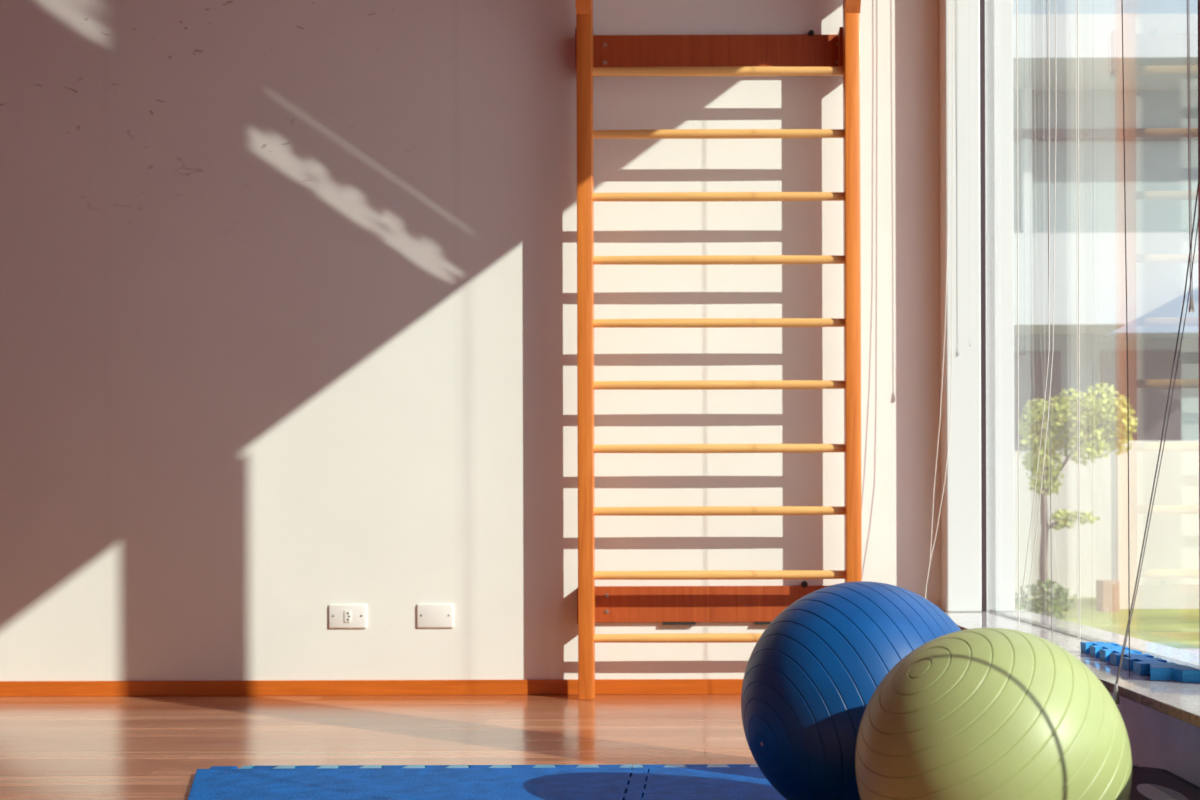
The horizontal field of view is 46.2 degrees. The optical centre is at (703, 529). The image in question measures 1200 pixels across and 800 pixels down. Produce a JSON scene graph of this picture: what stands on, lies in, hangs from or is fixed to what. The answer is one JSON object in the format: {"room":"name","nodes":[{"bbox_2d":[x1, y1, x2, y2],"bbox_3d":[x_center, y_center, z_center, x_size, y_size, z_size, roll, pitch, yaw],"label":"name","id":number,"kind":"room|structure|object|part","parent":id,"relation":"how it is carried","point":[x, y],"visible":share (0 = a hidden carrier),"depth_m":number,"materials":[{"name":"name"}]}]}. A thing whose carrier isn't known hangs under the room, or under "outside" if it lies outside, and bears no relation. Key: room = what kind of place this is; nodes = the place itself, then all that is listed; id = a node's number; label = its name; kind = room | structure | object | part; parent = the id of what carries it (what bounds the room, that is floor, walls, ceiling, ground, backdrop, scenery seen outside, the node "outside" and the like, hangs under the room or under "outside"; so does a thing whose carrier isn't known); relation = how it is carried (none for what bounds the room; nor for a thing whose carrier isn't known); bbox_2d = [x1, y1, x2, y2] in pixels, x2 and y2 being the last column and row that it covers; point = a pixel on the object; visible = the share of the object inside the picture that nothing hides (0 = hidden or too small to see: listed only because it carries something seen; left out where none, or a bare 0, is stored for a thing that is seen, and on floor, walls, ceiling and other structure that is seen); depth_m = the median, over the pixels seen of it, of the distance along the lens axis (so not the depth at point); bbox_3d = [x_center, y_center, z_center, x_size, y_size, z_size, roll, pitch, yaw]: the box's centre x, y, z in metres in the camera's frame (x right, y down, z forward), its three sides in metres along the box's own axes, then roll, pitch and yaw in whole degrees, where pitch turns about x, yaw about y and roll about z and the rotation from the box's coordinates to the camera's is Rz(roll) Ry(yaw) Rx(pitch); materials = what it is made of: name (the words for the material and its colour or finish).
{"room":"exercise room","nodes":[
{"label":"exercise room","id":0,"kind":"room"},
{"bbox_2d":[0,694,756,799],"bbox_3d":[-1.648,0.630,1.614,5.500,0.120,6.828,0,0,0],"label":"floor","id":1,"kind":"structure","parent":0,"point":[52,747],"depth_m":3.88,"materials":[{"name":"laminate"}]},
{"bbox_2d":[188,765,647,799],"bbox_3d":[-0.654,0.560,2.788,1.049,0.013,1.009,0,0,0],"label":"foam mat","id":2,"kind":"object","parent":1,"relation":"on","point":[432,782],"visible":0.96,"depth_m":3.06,"materials":[{"name":"blue rubber"}]},
{"bbox_2d":[239,764,631,769],"bbox_3d":[-0.626,0.560,3.277,0.914,0.013,0.045,0,0,0],"label":"edging","id":3,"kind":"object","parent":1,"relation":"on","point":[580,765],"visible":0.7,"depth_m":3.28,"materials":[{"name":"blue rubber"}]},
{"bbox_2d":[632,764,757,767],"bbox_3d":[0.232,0.557,3.277,0.798,0.013,0.045,0,0,0],"label":"edging","id":4,"kind":"object","parent":1,"relation":"on","point":[634,765],"visible":0.2,"depth_m":3.28,"materials":[{"name":"blue rubber"}]},
{"bbox_2d":[625,764,786,799],"bbox_3d":[0.252,0.557,2.788,0.837,0.013,1.009,0,0,0],"label":"foam mat","id":5,"kind":"object","parent":1,"relation":"on","point":[690,782],"visible":0.42,"depth_m":3.04,"materials":[{"name":"blue rubber"}]},
{"bbox_2d":[741,581,960,799],"bbox_3d":[0.296,0.323,2.610,0.455,0.455,0.455,0,0,-26],"label":"exercise ball","id":6,"kind":"object","parent":5,"relation":"on","point":[810,679],"visible":0.68,"depth_m":2.45,"materials":[{"name":"blue plastic"}]},
{"bbox_2d":[855,628,1131,799],"bbox_3d":[0.440,0.357,2.147,0.414,0.414,0.414,0,0,-22],"label":"exercise ball","id":7,"kind":"object","parent":1,"relation":"on","point":[976,713],"visible":1,"depth_m":2.00,"materials":[{"name":"green plastic"}]},
{"bbox_2d":[1129,764,1199,799],"bbox_3d":[0.768,0.507,2.342,0.224,0.113,0.720,0,0,0],"label":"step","id":8,"kind":"structure","parent":1,"relation":"on","point":[1148,783],"depth_m":2.47,"materials":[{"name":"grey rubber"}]},
{"bbox_2d":[0,0,940,680],"bbox_3d":[-1.673,-0.955,4.928,5.460,3.050,0.200,0,0,0],"label":"wall","id":9,"kind":"structure","parent":0,"point":[288,288],"depth_m":4.83,"materials":[{"name":"white paint"}]},
{"bbox_2d":[329,604,366,628],"bbox_3d":[-1.228,0.297,4.822,0.131,0.084,0.016,0,0,0],"label":"socket plate","id":10,"kind":"object","parent":9,"relation":"attached to","point":[341,616],"visible":1,"depth_m":4.82,"materials":[{"name":"white plastic"}]},
{"bbox_2d":[0,679,742,695],"bbox_3d":[-1.656,0.544,4.822,5.085,0.052,0.012,0,0,0],"label":"baseboard","id":11,"kind":"structure","parent":9,"relation":"attached to","point":[534,686],"depth_m":4.82,"materials":[{"name":"brown wood"}]},
{"bbox_2d":[417,604,453,627],"bbox_3d":[-0.926,0.296,4.823,0.128,0.084,0.013,0,0,0],"label":"blank plate","id":12,"kind":"object","parent":9,"relation":"attached to","point":[428,615],"visible":1,"depth_m":4.82,"materials":[{"name":"white plastic"}]},
{"bbox_2d":[575,0,861,699],"bbox_3d":[0.045,-0.745,4.645,0.956,2.620,0.365,0,0,0],"label":"wall bars","id":13,"kind":"object","parent":9,"relation":"attached to","point":[810,54],"visible":0.91,"depth_m":4.70,"materials":[{"name":"orange wood"}]},
{"bbox_3d":[-0.401,-1.875,4.564,0.051,0.317,0.202,0,0,0],"label":"arm","id":14,"kind":"part","parent":13,"relation":"part of"},
{"bbox_3d":[-0.397,-0.743,4.700,0.051,2.620,0.075,0,0,0],"label":"post","id":15,"kind":"part","parent":13,"relation":"part of","materials":[{"name":"orange wood"}]},
{"bbox_3d":[0.041,0.254,4.818,0.910,0.124,0.017,0,0,0],"label":"rail","id":16,"kind":"part","parent":13,"relation":"part of","materials":[{"name":"brown wood"}]},
{"bbox_3d":[0.035,-1.634,4.818,0.910,0.136,0.017,0,0,0],"label":"rail","id":17,"kind":"part","parent":13,"relation":"part of","materials":[{"name":"brown wood"}]},
{"bbox_3d":[0.497,-0.746,4.700,0.051,2.620,0.075,0,0,0],"label":"post","id":18,"kind":"part","parent":13,"relation":"part of","materials":[{"name":"orange wood"}]},
{"bbox_3d":[0.494,-1.877,4.564,0.051,0.317,0.202,0,0,0],"label":"arm","id":19,"kind":"part","parent":13,"relation":"part of"},
{"bbox_2d":[1108,691,1199,786],"bbox_3d":[0.970,-0.962,1.614,0.175,3.050,6.428,0,0,0],"label":"wall","id":20,"kind":"structure","parent":0,"point":[1157,739],"depth_m":2.72,"materials":[{"name":"paint"}]},
{"bbox_2d":[947,20,956,323],"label":"cord","id":21,"kind":"object","parent":20,"relation":"attached to","point":[955,20],"depth_m":4.64,"materials":[{"name":"white fabric"}]},
{"bbox_3d":[0.840,-1.416,4.673,0.005,1.603,0.002,0,0,0],"label":"pull cord","id":22,"kind":"part","parent":21,"relation":"part of","materials":[{"name":"white fabric"}]},
{"bbox_3d":[0.886,-1.426,4.673,0.003,1.583,0.001,0,0,0],"label":"pull cord","id":23,"kind":"part","parent":21,"relation":"part of","materials":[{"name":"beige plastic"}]},
{"bbox_2d":[1017,0,1054,622],"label":"cord","id":24,"kind":"object","parent":20,"relation":"attached to","point":[1017,0],"depth_m":3.65,"materials":[{"name":"white fabric"}]},
{"bbox_3d":[0.776,-0.952,4.618,0.106,2.529,0.052,0,0,0],"label":"loop cord","id":25,"kind":"part","parent":24,"relation":"part of","materials":[{"name":"white fabric"}]},
{"bbox_3d":[0.780,-1.059,4.643,0.071,2.316,0.003,0,0,0],"label":"loop cord","id":26,"kind":"part","parent":24,"relation":"part of","materials":[{"name":"white fabric"}]},
{"bbox_3d":[0.917,-0.973,4.092,0.003,2.489,0.003,0,0,-22],"label":"lift cord","id":27,"kind":"part","parent":24,"relation":"part of","materials":[{"name":"white fabric"}]},
{"bbox_3d":[0.854,-1.010,3.667,0.054,2.414,0.099,0,0,-23],"label":"pull cord","id":28,"kind":"part","parent":24,"relation":"part of","materials":[{"name":"white fabric"}]},
{"bbox_3d":[0.872,-1.003,3.660,0.060,2.428,0.082,0,0,-20],"label":"pull cord","id":29,"kind":"part","parent":24,"relation":"part of","materials":[{"name":"beige plastic"}]},
{"bbox_3d":[0.900,-0.970,3.652,0.010,2.494,0.002,0,0,0],"label":"lift cord","id":30,"kind":"part","parent":24,"relation":"part of","materials":[{"name":"grey fabric"}]},
{"bbox_3d":[0.917,-0.973,3.447,0.001,2.489,0.001,0,0,0],"label":"lift cord","id":31,"kind":"part","parent":24,"relation":"part of","materials":[{"name":"fabric"}]},
{"bbox_3d":[0.917,-0.973,3.429,0.002,2.489,0.002,0,0,0],"label":"lift cord","id":32,"kind":"part","parent":24,"relation":"part of","materials":[{"name":"white fabric"}]},
{"bbox_2d":[939,0,1199,669],"bbox_3d":[0.932,-0.981,3.759,0.240,2.513,2.138,0,0,0],"label":"window","id":33,"kind":"structure","parent":20,"relation":"in","point":[978,504],"depth_m":4.73,"materials":[{"name":"white metal"}]},
{"bbox_3d":[1.002,-0.981,4.790,0.100,2.513,0.075,0,0,0],"label":"frame","id":34,"kind":"part","parent":33,"relation":"part of","materials":[{"name":"white metal"}]},
{"bbox_3d":[0.959,-0.981,3.716,0.006,2.512,2.053,0,0,0],"label":"glass pane","id":35,"kind":"part","parent":33,"relation":"part of","materials":[{"name":"clear glass"}]},
{"bbox_2d":[942,610,1199,727],"bbox_3d":[0.918,0.285,1.614,0.365,0.018,6.428,0,0,0],"label":"windowsill","id":36,"kind":"structure","parent":20,"relation":"attached to","point":[1179,700],"depth_m":3.03,"materials":[{"name":"stone"}]},
{"bbox_2d":[1080,642,1199,682],"bbox_3d":[0.875,0.264,2.851,0.083,0.022,0.649,0,0,3],"label":"strip","id":37,"kind":"object","parent":36,"relation":"on","point":[1141,664],"visible":0.95,"depth_m":2.70,"materials":[{"name":"blue rubber"}]},
{"bbox_2d":[1076,25,1078,324],"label":"cord","id":38,"kind":"object","parent":20,"relation":"attached to","point":[1078,25],"depth_m":3.43,"materials":[{"name":"white fabric"}]},
{"bbox_2d":[1077,359,1079,640],"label":"window blind","id":39,"kind":"object","parent":20,"relation":"attached to","point":[1079,359],"depth_m":3.43,"materials":[{"name":"white fabric"}]},
{"bbox_2d":[1113,0,1199,703],"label":"cord","id":40,"kind":"object","parent":20,"relation":"attached to","point":[1116,691],"depth_m":2.54,"materials":[{"name":"white fabric"}]},
{"bbox_3d":[0.791,-0.970,2.631,0.012,2.493,0.002,0,0,0],"label":"lift cord","id":41,"kind":"part","parent":40,"relation":"part of","materials":[{"name":"white fabric"}]},
{"bbox_3d":[0.810,-0.973,2.506,0.180,2.488,0.083,0,0,0],"label":"pull cord","id":42,"kind":"part","parent":40,"relation":"part of","materials":[{"name":"grey fabric"}]},
{"bbox_3d":[0.811,-0.973,2.510,0.198,2.488,0.011,0,0,-24],"label":"pull cord","id":43,"kind":"part","parent":40,"relation":"part of","materials":[{"name":"fabric"}]},
{"bbox_2d":[1198,0,1199,616],"bbox_3d":[1.021,-0.981,2.567,0.148,2.513,0.246,0,0,0],"label":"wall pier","id":44,"kind":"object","parent":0,"point":[1199,0],"visible":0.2,"depth_m":2.68,"materials":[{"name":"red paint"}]},
{"label":"outside","id":45,"kind":"structure","parent":0,"visible":0},
{"bbox_2d":[1015,597,1199,648],"bbox_3d":[20.532,0.654,27.000,38.940,0.100,66.000,0,0,0],"label":"ground","id":46,"kind":"structure","parent":45,"point":[1175,628],"depth_m":10.02,"materials":[{"name":"green plant"}]},
{"bbox_2d":[1015,578,1077,618],"bbox_3d":[2.229,0.486,9.098,0.417,0.351,0.343,0,0,0],"label":"shrub","id":47,"kind":"object","parent":46,"relation":"on","point":[1059,594],"visible":0.78,"depth_m":9.07,"materials":[{"name":"green plant"}]},
{"bbox_2d":[1017,382,1137,613],"bbox_3d":[2.510,-0.166,9.391,0.816,1.649,0.415,0,0,0],"label":"young tree","id":48,"kind":"object","parent":46,"relation":"on","point":[1093,406],"visible":0.95,"depth_m":9.36,"materials":[{"name":"green plant"}]},
{"bbox_2d":[1013,14,1198,597],"bbox_3d":[10.694,-2.108,16.050,18.600,5.484,5.900,0,0,0],"label":"building","id":49,"kind":"structure","parent":46,"relation":"on","point":[1154,45],"depth_m":13.90,"materials":[{"name":"grey"}]},
{"bbox_2d":[1096,580,1118,611],"bbox_3d":[3.258,0.531,11.300,0.128,0.250,0.200,0,0,0],"label":"brick pier","id":50,"kind":"structure","parent":46,"relation":"on","point":[1107,591],"depth_m":11.20,"materials":[{"name":"beige brick"}]},
{"bbox_2d":[1111,441,1198,608],"bbox_3d":[9.715,-0.061,11.700,12.570,1.395,0.200,0,0,0],"label":"wall","id":51,"kind":"structure","parent":46,"relation":"on","point":[1169,576],"depth_m":11.60,"materials":[{"name":"white paint"}]},
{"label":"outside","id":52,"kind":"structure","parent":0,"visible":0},
{"bbox_2d":[1181,649,1199,653],"bbox_3d":[20.532,0.598,0.800,38.940,0.012,13.600,0,0,0],"label":"paving","id":53,"kind":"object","parent":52,"point":[1197,651],"depth_m":7.50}
]}

